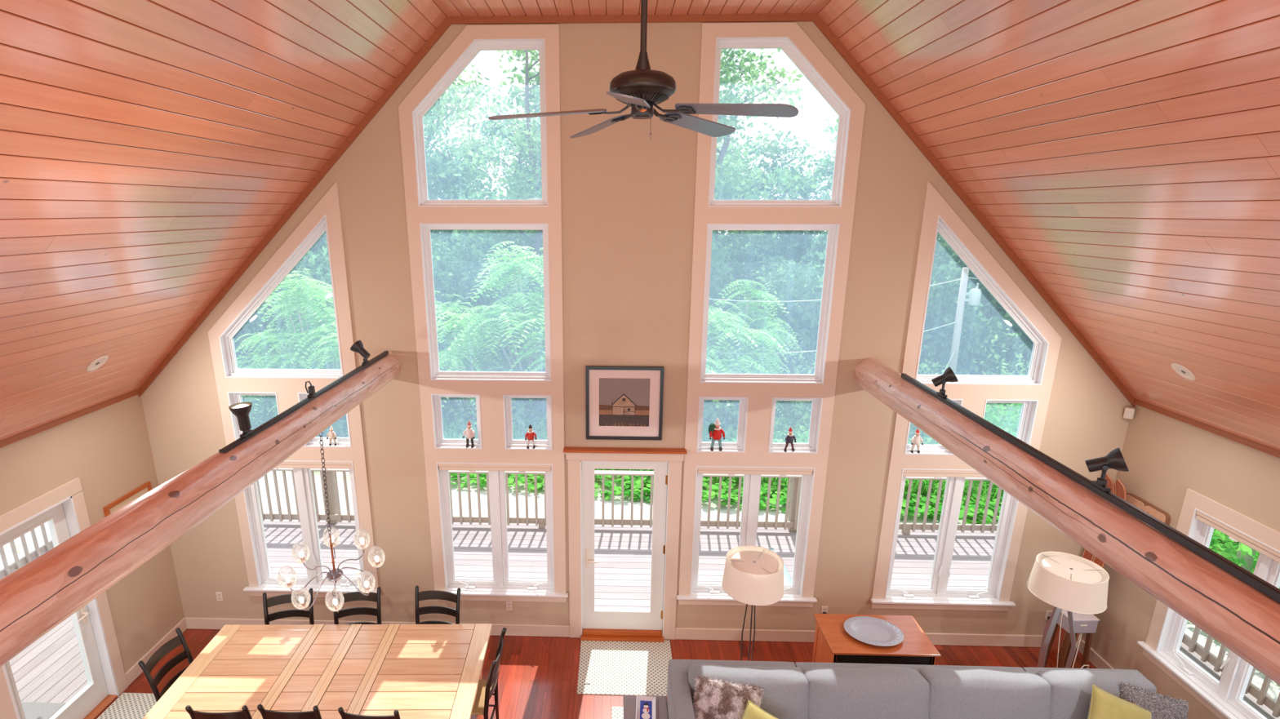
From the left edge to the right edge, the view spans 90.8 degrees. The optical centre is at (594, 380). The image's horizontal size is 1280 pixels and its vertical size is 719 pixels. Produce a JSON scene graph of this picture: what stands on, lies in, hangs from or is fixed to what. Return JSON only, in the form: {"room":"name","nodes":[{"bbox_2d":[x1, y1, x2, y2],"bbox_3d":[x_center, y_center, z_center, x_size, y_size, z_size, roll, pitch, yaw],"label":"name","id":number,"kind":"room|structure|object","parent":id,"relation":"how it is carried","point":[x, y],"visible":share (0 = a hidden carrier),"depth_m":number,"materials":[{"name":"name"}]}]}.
{"room":"living room","nodes":[
{"label":"living room","id":0,"kind":"room"},
{"bbox_2d":[0,395,184,673],"bbox_3d":[-4.914,2.582,2.850,0.160,2.935,8.680,1,15,2],"label":"wall","id":1,"kind":"structure","parent":0,"point":[108,448],"depth_m":6.19,"materials":[{"name":"paint"}]},
{"bbox_2d":[0,495,119,718],"bbox_3d":[-4.814,2.233,5.512,0.172,2.229,0.943,1,15,2],"label":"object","id":2,"kind":"structure","parent":1,"relation":"in","point":[101,691],"depth_m":5.90,"materials":[{"name":"white paint"}]},
{"bbox_2d":[0,477,128,718],"bbox_3d":[-4.740,2.147,5.486,0.021,2.290,1.175,1,15,2],"label":"trim","id":3,"kind":"structure","parent":1,"relation":"attached to","point":[10,519],"depth_m":5.64,"materials":[{"name":"paint"}]},
{"bbox_2d":[102,481,151,516],"bbox_3d":[-4.700,1.424,6.411,0.029,0.580,0.600,1,15,2],"label":"framed picture","id":4,"kind":"object","parent":1,"relation":"attached to","point":[146,487],"visible":0.31,"depth_m":6.33,"materials":[{"name":"orange wood"}]},
{"bbox_2d":[124,618,186,686],"bbox_3d":[-4.829,3.902,3.113,0.021,0.148,8.500,1,15,2],"label":"baseboard","id":5,"kind":"structure","parent":1,"relation":"attached to","point":[135,671],"depth_m":6.67,"materials":[{"name":"paint"}]},
{"bbox_2d":[95,629,1097,718],"bbox_3d":[0.171,4.062,3.054,10.220,0.120,8.620,1,15,2],"label":"floor","id":6,"kind":"structure","parent":0,"point":[538,676],"depth_m":6.73,"materials":[{"name":"brown"}]},
{"bbox_2d":[97,693,156,718],"bbox_3d":[-4.338,3.279,5.669,0.764,0.008,1.226,1,15,2],"label":"floor mat","id":7,"kind":"object","parent":6,"relation":"on","point":[127,705],"visible":0.43,"depth_m":6.09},
{"bbox_2d":[137,627,193,702],"bbox_3d":[-3.535,2.784,5.580,0.534,1.014,0.466,1,15,5],"label":"dining chair","id":8,"kind":"object","parent":6,"relation":"on","point":[180,640],"visible":0.48,"depth_m":5.52,"materials":[{"name":"black wood"}]},
{"bbox_2d":[185,705,252,718],"bbox_3d":[-2.879,2.900,5.154,0.466,1.014,0.534,0,15,0],"label":"dining chair","id":9,"kind":"object","parent":6,"relation":"on","point":[245,713],"visible":0.84,"depth_m":4.80,"materials":[{"name":"black wood"}]},
{"bbox_2d":[262,588,314,625],"bbox_3d":[-3.001,2.634,6.132,0.466,1.014,0.534,-3,15,-9],"label":"dining chair","id":10,"kind":"object","parent":6,"relation":"on","point":[286,598],"visible":0.34,"depth_m":6.26,"materials":[{"name":"black wood"}]},
{"bbox_2d":[257,704,321,718],"bbox_3d":[-2.332,2.899,5.160,0.466,1.014,0.534,1,15,2],"label":"dining chair","id":11,"kind":"object","parent":6,"relation":"on","point":[266,714],"visible":0.73,"depth_m":4.80,"materials":[{"name":"black wood"}]},
{"bbox_2d":[142,624,492,718],"bbox_3d":[-2.289,2.898,5.627,2.590,0.770,1.215,0,15,0],"label":"dining table","id":12,"kind":"object","parent":6,"relation":"on","point":[416,671],"visible":0.88,"depth_m":5.50,"materials":[{"name":"brown"}]},
{"bbox_2d":[332,586,381,624],"bbox_3d":[-2.350,2.624,6.169,0.466,1.014,0.534,-1,15,-5],"label":"dining chair","id":13,"kind":"object","parent":6,"relation":"on","point":[354,596],"visible":0.34,"depth_m":6.30,"materials":[{"name":"black wood"}]},
{"bbox_2d":[414,586,460,624],"bbox_3d":[-1.592,2.620,6.189,0.466,1.014,0.534,1,15,5],"label":"dining chair","id":14,"kind":"object","parent":6,"relation":"on","point":[426,595],"visible":0.41,"depth_m":6.32,"materials":[{"name":"black wood"}]},
{"bbox_2d":[471,627,506,718],"bbox_3d":[-1.074,2.775,5.619,0.534,1.014,0.466,1,15,3],"label":"dining chair","id":15,"kind":"object","parent":6,"relation":"on","point":[486,689],"visible":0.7,"depth_m":5.52,"materials":[{"name":"black wood"}]},
{"bbox_2d":[611,706,623,718],"bbox_3d":[0.626,3.300,5.607,0.950,0.008,1.001,1,15,2],"label":"floor mat","id":16,"kind":"object","parent":6,"relation":"on","point":[617,713],"visible":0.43,"depth_m":6.02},
{"bbox_2d":[622,695,667,718],"bbox_3d":[0.426,3.077,5.333,0.370,0.566,0.460,1,15,2],"label":"side table","id":17,"kind":"object","parent":16,"relation":"on","point":[628,701],"visible":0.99,"depth_m":5.35,"materials":[{"name":"grey laminate"}]},
{"bbox_2d":[577,640,671,696],"bbox_3d":[0.332,3.015,6.654,0.993,0.008,0.843,1,15,2],"label":"floor mat","id":18,"kind":"object","parent":6,"relation":"on","point":[605,668],"visible":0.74,"depth_m":6.61,"materials":[{"name":"fabric"}]},
{"bbox_2d":[721,545,784,661],"bbox_3d":[1.481,2.398,6.024,0.571,1.533,0.571,-8,17,-26],"label":"floor lamp","id":19,"kind":"object","parent":6,"relation":"on","point":[753,587],"visible":0.96,"depth_m":5.72,"materials":[{"name":"fabric"}]},
{"bbox_2d":[731,551,777,575],"bbox_3d":[1.482,1.684,5.829,0.422,0.004,0.422,-8,17,-26],"label":"diffuser","id":20,"kind":"object","parent":19,"relation":"attached to","point":[750,562],"depth_m":5.82,"materials":[{"name":"fabric"}]},
{"bbox_2d":[811,613,941,665],"bbox_3d":[2.675,2.781,6.113,0.974,0.750,0.587,1,15,2],"label":"side table","id":21,"kind":"object","parent":6,"relation":"on","point":[832,642],"visible":0.32,"depth_m":5.90,"materials":[{"name":"brown wood"}]},
{"bbox_2d":[844,616,903,646],"bbox_3d":[2.657,2.401,6.000,0.532,0.040,0.442,3,15,9],"label":"platter","id":22,"kind":"object","parent":21,"relation":"on","point":[866,629],"visible":1,"depth_m":6.02,"materials":[{"name":"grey ceramic"}]},
{"bbox_2d":[666,659,1156,718],"bbox_3d":[2.655,2.943,5.104,4.089,0.967,0.990,1,15,2],"label":"sofa","id":23,"kind":"object","parent":6,"relation":"on","point":[798,691],"visible":0.84,"depth_m":5.16,"materials":[{"name":"fabric"}]},
{"bbox_2d":[692,675,764,718],"bbox_3d":[1.070,2.709,5.112,0.673,0.569,0.316,0,15,0],"label":"throw pillow","id":24,"kind":"object","parent":23,"relation":"on","point":[713,700],"visible":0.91,"depth_m":5.07,"materials":[{"name":"brown fur"}]},
{"bbox_2d":[688,663,808,718],"bbox_3d":[1.289,2.680,5.323,1.023,0.502,0.356,1,15,2],"label":"cushion","id":25,"kind":"object","parent":23,"relation":"on","point":[785,687],"depth_m":5.21,"materials":[{"name":"fabric"}]},
{"bbox_2d":[802,666,929,718],"bbox_3d":[2.264,2.683,5.293,1.043,0.504,0.357,1,15,2],"label":"cushion","id":26,"kind":"object","parent":23,"relation":"on","point":[829,692],"depth_m":5.16,"materials":[{"name":"fabric"}]},
{"bbox_2d":[919,666,1050,718],"bbox_3d":[3.243,2.682,5.255,1.030,0.507,0.356,1,15,2],"label":"cushion","id":27,"kind":"object","parent":23,"relation":"on","point":[978,693],"depth_m":5.12,"materials":[{"name":"fabric"}]},
{"bbox_2d":[1036,668,1156,718],"bbox_3d":[4.146,2.673,5.227,0.894,0.508,0.357,1,15,2],"label":"cushion","id":28,"kind":"object","parent":23,"relation":"on","point":[1068,691],"depth_m":5.12,"materials":[{"name":"fabric"}]},
{"bbox_2d":[1087,684,1151,718],"bbox_3d":[4.107,2.723,4.940,0.613,0.554,0.272,2,15,8],"label":"throw pillow","id":29,"kind":"object","parent":23,"relation":"on","point":[1103,704],"visible":1,"depth_m":4.93,"materials":[{"name":"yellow fabric"}]},
{"bbox_2d":[1119,682,1190,718],"bbox_3d":[4.449,2.658,5.019,0.586,0.420,0.248,3,16,11],"label":"throw pillow","id":30,"kind":"object","parent":23,"relation":"on","point":[1161,707],"visible":0.73,"depth_m":4.98,"materials":[{"name":"fabric"}]},
{"bbox_2d":[1026,551,1109,668],"bbox_3d":[4.353,2.433,5.938,0.603,1.519,0.605,-7,17,-24],"label":"floor lamp","id":31,"kind":"object","parent":6,"relation":"on","point":[1070,583],"visible":0.99,"depth_m":5.70,"materials":[{"name":"fabric"}]},
{"bbox_2d":[1041,556,1102,583],"bbox_3d":[4.353,1.725,5.746,0.442,0.004,0.442,-7,17,-24],"label":"diffuser","id":32,"kind":"object","parent":31,"relation":"attached to","point":[1075,571],"depth_m":5.73,"materials":[{"name":"fabric"}]},
{"bbox_2d":[1044,606,1099,668],"bbox_3d":[4.854,2.703,6.419,0.287,0.749,0.291,0,15,-1],"label":"side table","id":33,"kind":"object","parent":6,"relation":"on","point":[1083,624],"visible":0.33,"depth_m":6.31,"materials":[{"name":"grey"}]},
{"bbox_2d":[1050,473,1126,659],"bbox_3d":[5.087,1.970,6.489,0.223,2.123,0.249,1,15,2],"label":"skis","id":34,"kind":"object","parent":6,"relation":"on","point":[1119,490],"visible":0.12,"depth_m":6.45,"materials":[{"name":"brown"}]},
{"bbox_2d":[141,21,1132,635],"bbox_3d":[0.310,-0.137,6.355,10.220,6.350,0.160,1,15,2],"label":"wall","id":35,"kind":"structure","parent":0,"point":[628,197],"depth_m":6.19,"materials":[{"name":"paint"}]},
{"bbox_2d":[0,354,400,667],"bbox_3d":[-2.208,0.903,2.299,0.299,0.368,8.470,1,15,2],"label":"log beam","id":36,"kind":"structure","parent":35,"relation":"attached to","point":[37,597],"depth_m":2.95,"materials":[{"name":"wood"}]},
{"bbox_2d":[218,351,388,453],"bbox_3d":[-2.120,0.068,4.973,0.040,0.048,2.728,1,15,2],"label":"track","id":37,"kind":"object","parent":36,"relation":"attached to","point":[304,402],"visible":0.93,"depth_m":4.51,"materials":[{"name":"black metal"}]},
{"bbox_2d":[228,402,253,437],"bbox_3d":[-2.147,0.244,3.850,0.125,0.208,0.148,1,15,2],"label":"track spotlight","id":38,"kind":"object","parent":37,"relation":"attached to","point":[242,411],"visible":1,"depth_m":3.81,"materials":[{"name":"black plastic"}]},
{"bbox_2d":[277,428,385,613],"bbox_3d":[-2.169,1.082,5.088,0.800,1.496,0.776,1,15,2],"label":"chandelier","id":39,"kind":"object","parent":36,"relation":"hanging from","point":[335,575],"visible":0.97,"depth_m":5.20,"materials":[{"name":"silver metal"}]},
{"bbox_2d":[218,213,343,378],"bbox_3d":[-3.149,-0.828,6.261,1.221,1.618,0.169,1,15,2],"label":"window","id":40,"kind":"structure","parent":35,"relation":"in","point":[226,339],"depth_m":6.33,"materials":[{"name":"white"}]},
{"bbox_2d":[208,181,378,589],"bbox_3d":[-3.140,0.223,6.474,1.463,4.347,0.021,1,15,2],"label":"trim","id":41,"kind":"structure","parent":35,"relation":"attached to","point":[286,389],"depth_m":6.41,"materials":[{"name":"paint"}]},
{"bbox_2d":[243,460,377,598],"bbox_3d":[-3.152,1.626,6.902,1.521,1.652,0.220,1,15,2],"label":"window","id":42,"kind":"structure","parent":35,"relation":"in","point":[268,583],"depth_m":6.96,"materials":[{"name":"white"}]},
{"bbox_2d":[431,394,482,448],"bbox_3d":[-1.411,0.402,6.538,0.497,0.593,0.169,1,15,2],"label":"window","id":43,"kind":"structure","parent":35,"relation":"in","point":[440,442],"depth_m":6.54,"materials":[{"name":"white"}]},
{"bbox_2d":[411,38,547,206],"bbox_3d":[-1.042,-2.334,5.782,1.220,1.419,0.169,1,15,2],"label":"window","id":44,"kind":"structure","parent":35,"relation":"in","point":[477,45],"depth_m":5.74,"materials":[{"name":"white"}]},
{"bbox_2d":[398,24,566,592],"bbox_3d":[-1.044,-0.384,6.240,1.464,5.645,0.021,1,15,2],"label":"trim","id":45,"kind":"structure","parent":35,"relation":"attached to","point":[493,451],"depth_m":6.17,"materials":[{"name":"paint"}]},
{"bbox_2d":[419,222,551,381],"bbox_3d":[-1.043,-0.763,6.209,1.220,1.540,0.169,1,15,2],"label":"window","id":46,"kind":"structure","parent":35,"relation":"in","point":[424,228],"depth_m":6.20,"materials":[{"name":"white"}]},
{"bbox_2d":[432,462,568,602],"bbox_3d":[-1.046,1.645,6.838,1.515,1.652,0.220,1,15,2],"label":"window","id":47,"kind":"structure","parent":35,"relation":"in","point":[500,588],"depth_m":6.89,"materials":[{"name":"white"}]},
{"bbox_2d":[502,394,552,450],"bbox_3d":[-0.679,0.408,6.516,0.492,0.593,0.169,1,15,2],"label":"window","id":48,"kind":"structure","parent":35,"relation":"in","point":[510,443],"depth_m":6.51,"materials":[{"name":"white"}]},
{"bbox_2d":[585,365,663,440],"bbox_3d":[0.299,0.231,6.354,0.776,0.770,0.034,1,15,2],"label":"framed picture","id":49,"kind":"object","parent":35,"relation":"attached to","point":[623,402],"visible":1,"depth_m":6.36,"materials":[{"name":"black wood"}]},
{"bbox_2d":[599,377,649,426],"bbox_3d":[0.300,0.218,6.364,0.520,0.520,0.003,1,15,2],"label":"print","id":50,"kind":"object","parent":49,"relation":"attached to","point":[623,402],"depth_m":6.36,"materials":[{"name":"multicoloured paper"}]},
{"bbox_2d":[580,461,669,642],"bbox_3d":[0.312,1.853,6.850,0.938,2.149,0.230,1,15,2],"label":"door","id":51,"kind":"structure","parent":35,"relation":"in","point":[603,624],"depth_m":6.89,"materials":[{"name":"white paint"}]},
{"bbox_2d":[567,459,682,639],"bbox_3d":[0.311,1.855,6.802,1.182,2.170,0.025,1,15,2],"label":"trim","id":52,"kind":"structure","parent":35,"relation":"attached to","point":[574,465],"depth_m":6.77,"materials":[{"name":"paint"}]},
{"bbox_2d":[564,453,685,461],"bbox_3d":[0.310,0.772,6.484,1.240,0.097,0.071,1,15,2],"label":"trim","id":53,"kind":"structure","parent":35,"relation":"attached to","point":[590,456],"depth_m":6.47,"materials":[{"name":"paint"}]},
{"bbox_2d":[563,447,687,454],"bbox_3d":[0.310,0.718,6.451,1.260,0.026,0.106,1,15,2],"label":"trim","id":54,"kind":"structure","parent":35,"relation":"attached to","point":[566,450],"depth_m":6.42,"materials":[{"name":"orange wood"}]},
{"bbox_2d":[183,617,1079,647],"bbox_3d":[0.304,2.830,7.070,10.020,0.148,0.021,1,15,2],"label":"baseboard","id":55,"kind":"structure","parent":35,"relation":"attached to","point":[524,630],"depth_m":7.03,"materials":[{"name":"paint"}]},
{"bbox_2d":[137,13,1135,407],"bbox_3d":[0.308,-1.473,5.894,10.020,3.490,0.036,1,15,2],"label":"trim","id":56,"kind":"structure","parent":35,"relation":"attached to","point":[815,18],"depth_m":5.63,"materials":[{"name":"wood"}]},
{"bbox_2d":[696,396,748,452],"bbox_3d":[1.296,0.426,6.456,0.492,0.593,0.169,1,15,2],"label":"window","id":57,"kind":"structure","parent":35,"relation":"in","point":[740,446],"depth_m":6.45,"materials":[{"name":"white"}]},
{"bbox_2d":[676,466,817,607],"bbox_3d":[1.660,1.670,6.756,1.515,1.652,0.220,1,15,2],"label":"window","id":58,"kind":"structure","parent":35,"relation":"in","point":[702,593],"depth_m":6.74,"materials":[{"name":"white"}]},
{"bbox_2d":[700,223,839,383],"bbox_3d":[1.663,-0.738,6.127,1.220,1.540,0.169,1,15,2],"label":"window","id":59,"kind":"structure","parent":35,"relation":"in","point":[818,377],"depth_m":6.12,"materials":[{"name":"white"}]},
{"bbox_2d":[678,22,865,597],"bbox_3d":[1.659,-0.359,6.157,1.464,5.645,0.021,1,15,2],"label":"trim","id":60,"kind":"structure","parent":35,"relation":"attached to","point":[760,396],"depth_m":6.08,"materials":[{"name":"paint"}]},
{"bbox_2d":[708,36,851,207],"bbox_3d":[1.665,-2.309,5.699,1.220,1.419,0.169,1,15,2],"label":"window","id":61,"kind":"structure","parent":35,"relation":"in","point":[786,44],"depth_m":5.66,"materials":[{"name":"white"}]},
{"bbox_2d":[768,397,822,453],"bbox_3d":[2.029,0.433,6.434,0.497,0.593,0.169,1,15,2],"label":"window","id":62,"kind":"structure","parent":35,"relation":"in","point":[811,447],"depth_m":6.43,"materials":[{"name":"white"}]},
{"bbox_2d":[904,399,963,455],"bbox_3d":[3.402,0.446,6.392,0.497,0.593,0.169,1,15,2],"label":"window","id":63,"kind":"structure","parent":35,"relation":"in","point":[924,449],"depth_m":6.43,"materials":[{"name":"white"}]},
{"bbox_2d":[870,468,1018,611],"bbox_3d":[3.766,1.690,6.692,1.521,1.652,0.220,1,15,2],"label":"window","id":64,"kind":"structure","parent":35,"relation":"in","point":[937,596],"depth_m":6.76,"materials":[{"name":"white"}]},
{"bbox_2d":[871,180,1062,601],"bbox_3d":[3.753,0.286,6.264,1.463,4.347,0.021,1,15,2],"label":"trim","id":65,"kind":"structure","parent":35,"relation":"attached to","point":[974,397],"depth_m":6.19,"materials":[{"name":"paint"}]},
{"bbox_2d":[915,213,1049,385],"bbox_3d":[3.769,-0.764,6.051,1.221,1.618,0.169,1,15,2],"label":"window","id":66,"kind":"structure","parent":35,"relation":"in","point":[1041,345],"depth_m":6.08,"materials":[{"name":"white"}]},
{"bbox_2d":[982,399,1038,445],"bbox_3d":[4.126,0.453,6.370,0.509,0.593,0.169,1,15,2],"label":"window","id":67,"kind":"structure","parent":35,"relation":"in","point":[1028,410],"depth_m":6.32,"materials":[{"name":"white"}]},
{"bbox_2d":[853,358,1279,685],"bbox_3d":[2.569,1.029,2.176,0.334,0.318,8.472,1,15,2],"label":"log beam","id":68,"kind":"structure","parent":35,"relation":"attached to","point":[1244,620],"depth_m":3.05,"materials":[{"name":"wood"}]},
{"bbox_2d":[901,373,1279,603],"bbox_3d":[2.600,0.701,2.781,0.040,0.058,5.628,1,15,2],"label":"track","id":69,"kind":"object","parent":68,"relation":"attached to","point":[1228,566],"visible":1,"depth_m":3.05,"materials":[{"name":"black metal"}]},
{"bbox_2d":[1084,447,1128,492],"bbox_3d":[2.638,0.448,3.232,0.181,0.218,0.132,5,16,19],"label":"track spotlight","id":70,"kind":"object","parent":69,"relation":"attached to","point":[1114,460],"visible":1,"depth_m":3.22,"materials":[{"name":"grey plastic"}]},
{"bbox_2d":[0,0,1279,451],"bbox_3d":[0.181,-0.414,2.033,10.720,4.007,9.000,1,15,2],"label":"ceiling","id":71,"kind":"structure","parent":0,"point":[1126,153],"depth_m":4.08,"materials":[{"name":"brown"}]},
{"bbox_2d":[488,0,798,139],"bbox_3d":[0.181,-1.685,2.546,1.249,1.321,1.242,1,15,2],"label":"ceiling fan","id":72,"kind":"object","parent":71,"relation":"hanging from","point":[642,88],"visible":1,"depth_m":2.62,"materials":[{"name":"black metal"}]},
{"bbox_2d":[1078,404,1279,718],"bbox_3d":[5.261,2.675,2.540,0.160,2.935,8.680,1,15,2],"label":"wall","id":73,"kind":"structure","parent":0,"point":[1164,456],"depth_m":5.80,"materials":[{"name":"paint"}]},
{"bbox_2d":[0,389,1279,458],"bbox_3d":[0.172,1.268,2.225,10.026,0.050,8.488,1,15,2],"label":"trim","id":74,"kind":"structure","parent":73,"relation":"attached to","point":[1240,440],"depth_m":5.47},
{"bbox_2d":[1126,493,1170,525],"bbox_3d":[5.278,1.420,6.076,0.041,0.520,0.500,1,15,2],"label":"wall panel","id":75,"kind":"object","parent":73,"relation":"attached to","point":[1144,505],"visible":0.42,"depth_m":5.96,"materials":[{"name":"brown"}]},
{"bbox_2d":[1137,508,1279,718],"bbox_3d":[5.300,2.049,5.135,0.220,1.600,1.515,1,15,2],"label":"window","id":76,"kind":"structure","parent":73,"relation":"in","point":[1224,698],"depth_m":5.37,"materials":[{"name":"white"}]},
{"bbox_2d":[1145,488,1279,651],"bbox_3d":[5.256,1.928,5.103,0.021,1.610,1.455,1,15,2],"label":"trim","id":77,"kind":"structure","parent":73,"relation":"attached to","point":[1193,500],"depth_m":5.39,"materials":[{"name":"paint"}]},
{"label":"outside","id":78,"kind":"structure","parent":0,"visible":0},
{"bbox_2d":[3,519,995,617],"bbox_3d":[-0.624,2.609,8.543,14.600,0.200,2.560,1,15,2],"label":"deck","id":79,"kind":"object","parent":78,"point":[623,571],"visible":0.12,"depth_m":8.83,"materials":[{"name":"grey"}]},
{"bbox_2d":[257,468,338,523],"bbox_3d":[-5.771,1.727,9.621,3.630,0.926,0.225,1,15,2],"label":"deck railing","id":80,"kind":"object","parent":79,"relation":"on","point":[331,497],"visible":0.3,"depth_m":9.52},
{"bbox_2d":[328,468,801,531],"bbox_3d":[-0.444,1.776,9.459,7.030,0.926,0.225,1,15,2],"label":"deck railing","id":81,"kind":"object","parent":79,"relation":"on","point":[790,522],"visible":0.51,"depth_m":9.36,"materials":[{"name":"wood"}]},
{"bbox_2d":[898,476,1001,534],"bbox_3d":[4.814,1.825,9.299,3.490,0.926,0.225,1,15,2],"label":"deck railing","id":82,"kind":"object","parent":79,"relation":"on","point":[905,527],"visible":0.24,"depth_m":9.20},
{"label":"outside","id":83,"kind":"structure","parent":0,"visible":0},
{"bbox_2d":[8,617,1279,718],"bbox_3d":[-0.771,3.821,4.088,14.600,0.200,6.680,1,15,2],"label":"deck","id":84,"kind":"object","parent":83,"point":[51,669],"visible":0.12,"depth_m":6.60,"materials":[{"name":"grey"}]},
{"bbox_2d":[0,524,53,579],"bbox_3d":[-7.739,2.594,6.430,0.225,0.926,6.400,1,15,2],"label":"deck railing","id":85,"kind":"object","parent":84,"relation":"on","point":[18,563],"visible":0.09,"depth_m":8.38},
{"bbox_2d":[21,702,65,718],"bbox_3d":[-5.564,3.224,5.856,0.800,0.013,0.600,1,15,2],"label":"door mat","id":86,"kind":"object","parent":84,"relation":"on","point":[31,710],"visible":0.5,"depth_m":6.05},
{"bbox_2d":[1181,625,1279,717],"bbox_3d":[6.498,2.725,5.997,0.225,0.926,6.400,1,15,2],"label":"deck railing","id":87,"kind":"object","parent":84,"relation":"on","point":[1261,695],"visible":0.05,"depth_m":6.44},
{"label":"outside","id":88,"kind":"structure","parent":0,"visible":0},
{"bbox_2d":[0,244,1279,701],"bbox_3d":[0.991,-3.868,30.099,90.000,2.028,72.000,1,15,2],"label":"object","id":89,"kind":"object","parent":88,"point":[1273,691],"depth_m":11.43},
{"bbox_2d":[234,268,340,418],"bbox_3d":[-7.208,-0.894,15.788,4.327,3.804,4.073,-8,17,-28],"label":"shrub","id":90,"kind":"object","parent":89,"relation":"on","point":[315,317],"visible":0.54,"depth_m":15.14,"materials":[{"name":"green plant"}]},
{"bbox_2d":[266,329,346,428],"bbox_3d":[-6.181,0.026,14.957,2.636,2.461,2.800,14,20,41],"label":"shrub","id":91,"kind":"object","parent":89,"relation":"on","point":[332,349],"visible":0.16,"depth_m":14.45,"materials":[{"name":"green plant"}]},
{"bbox_2d":[422,64,511,231],"bbox_3d":[-7.234,-8.302,27.051,7.563,11.752,7.285,5,16,18],"label":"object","id":92,"kind":"object","parent":89,"relation":"on","point":[437,108],"visible":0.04,"depth_m":25.31,"materials":[{"name":"green plant"}]},
{"bbox_2d":[434,290,506,371],"bbox_3d":[-4.386,-1.147,16.511,4.701,3.901,4.686,-5,16,-17],"label":"shrub","id":93,"kind":"object","parent":89,"relation":"on","point":[446,340],"visible":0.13,"depth_m":16.23,"materials":[{"name":"green plant"}]},
{"bbox_2d":[423,108,524,305],"bbox_3d":[-5.130,-5.388,22.803,6.059,8.627,5.647,10,18,31],"label":"leafy tree","id":94,"kind":"object","parent":89,"relation":"on","point":[443,168],"visible":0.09,"depth_m":21.30,"materials":[{"name":"green plant"}]},
{"bbox_2d":[435,311,528,420],"bbox_3d":[-2.944,-0.398,15.731,3.454,2.866,3.443,-11,19,-34],"label":"shrub","id":95,"kind":"object","parent":89,"relation":"on","point":[459,356],"visible":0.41,"depth_m":14.90,"materials":[{"name":"green plant"}]},
{"bbox_2d":[435,49,542,284],"bbox_3d":[-1.972,-6.168,21.134,5.118,11.147,7.111,7,17,23],"label":"leafy tree","id":96,"kind":"object","parent":89,"relation":"on","point":[534,139],"visible":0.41,"depth_m":19.89,"materials":[{"name":"green plant"}]},
{"bbox_2d":[445,240,546,424],"bbox_3d":[-1.431,-1.231,15.823,4.792,4.475,5.091,-4,16,-15],"label":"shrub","id":97,"kind":"object","parent":89,"relation":"on","point":[506,323],"visible":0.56,"depth_m":14.87,"materials":[{"name":"green plant"}]},
{"bbox_2d":[454,95,543,280],"bbox_3d":[-3.005,-7.759,27.978,6.649,10.156,7.133,-12,19,-37],"label":"leafy tree","id":98,"kind":"object","parent":89,"relation":"on","point":[495,129],"visible":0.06,"depth_m":27.01,"materials":[{"name":"green plant"}]},
{"bbox_2d":[235,301,1030,444],"bbox_3d":[0.998,-0.346,15.448,25.559,3.076,4.886,2,15,7],"label":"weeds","id":99,"kind":"object","parent":89,"relation":"on","point":[520,411],"visible":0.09,"depth_m":15.11,"materials":[{"name":"plant"}]},
{"bbox_2d":[233,196,1033,375],"bbox_3d":[1.644,-2.800,18.961,34.261,5.554,4.284,1,15,2],"label":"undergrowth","id":100,"kind":"object","parent":89,"relation":"on","point":[803,317],"visible":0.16,"depth_m":17.72,"materials":[{"name":"plant"}]},
{"bbox_2d":[442,399,1004,505],"bbox_3d":[3.892,1.279,13.942,17.744,0.539,5.333,2,15,9],"label":"foliage","id":101,"kind":"object","parent":89,"relation":"on","point":[925,484],"visible":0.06,"depth_m":12.13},
{"bbox_2d":[705,296,786,419],"bbox_3d":[2.215,-0.887,15.515,4.797,3.981,4.782,6,16,22],"label":"shrub","id":102,"kind":"object","parent":89,"relation":"on","point":[713,317],"visible":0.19,"depth_m":14.67,"materials":[{"name":"green plant"}]},
{"bbox_2d":[702,312,790,421],"bbox_3d":[3.268,-0.308,15.545,2.971,2.775,3.156,-3,15,-11],"label":"shrub","id":103,"kind":"object","parent":89,"relation":"on","point":[765,355],"visible":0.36,"depth_m":14.92,"materials":[{"name":"green plant"}]},
{"bbox_2d":[718,143,791,295],"bbox_3d":[6.217,-6.672,28.324,6.263,7.755,5.838,5,16,19],"label":"leafy tree","id":104,"kind":"object","parent":89,"relation":"on","point":[737,275],"visible":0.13,"depth_m":27.69,"materials":[{"name":"green plant"}]},
{"bbox_2d":[707,276,809,401],"bbox_3d":[3.369,-1.039,16.771,4.221,3.503,4.208,11,19,35],"label":"shrub","id":105,"kind":"object","parent":89,"relation":"on","point":[763,325],"visible":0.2,"depth_m":16.25,"materials":[{"name":"green plant"}]},
{"bbox_2d":[708,48,817,305],"bbox_3d":[4.165,-6.468,20.438,5.569,12.127,7.736,1,15,5],"label":"leafy tree","id":106,"kind":"object","parent":89,"relation":"on","point":[724,178],"visible":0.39,"depth_m":19.06,"materials":[{"name":"green plant"}]},
{"bbox_2d":[723,124,834,320],"bbox_3d":[7.580,-5.409,23.889,6.006,7.977,6.443,-10,18,-32],"label":"leafy tree","id":107,"kind":"object","parent":89,"relation":"on","point":[793,244],"visible":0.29,"depth_m":22.53,"materials":[{"name":"green plant"}]},
{"bbox_2d":[450,473,1230,541],"bbox_3d":[3.878,2.119,11.383,16.346,0.237,0.997,2,15,9],"label":"bushes","id":108,"kind":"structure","parent":89,"relation":"on","point":[637,482],"depth_m":11.53,"materials":[{"name":"plant"}]},
{"bbox_2d":[706,267,982,374],"bbox_3d":[11.885,-1.020,16.149,19.394,3.811,1.120,-2,15,-7],"label":"utility pole","id":109,"kind":"object","parent":89,"relation":"on","point":[975,295],"visible":0.66,"depth_m":15.94,"materials":[{"name":"grey"}]},
{"bbox_2d":[803,117,967,277],"bbox_3d":[10.279,-5.051,21.318,6.270,8.795,6.510,2,15,7],"label":"leafy tree","id":110,"kind":"object","parent":89,"relation":"on","point":[944,254],"visible":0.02,"depth_m":19.86,"materials":[{"name":"green plant"}]},
{"bbox_2d":[983,403,1279,641],"bbox_3d":[10.999,2.027,9.085,6.759,1.826,11.156,1,15,2],"label":"bushes","id":111,"kind":"object","parent":89,"relation":"on","point":[1232,548],"visible":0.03,"depth_m":9.18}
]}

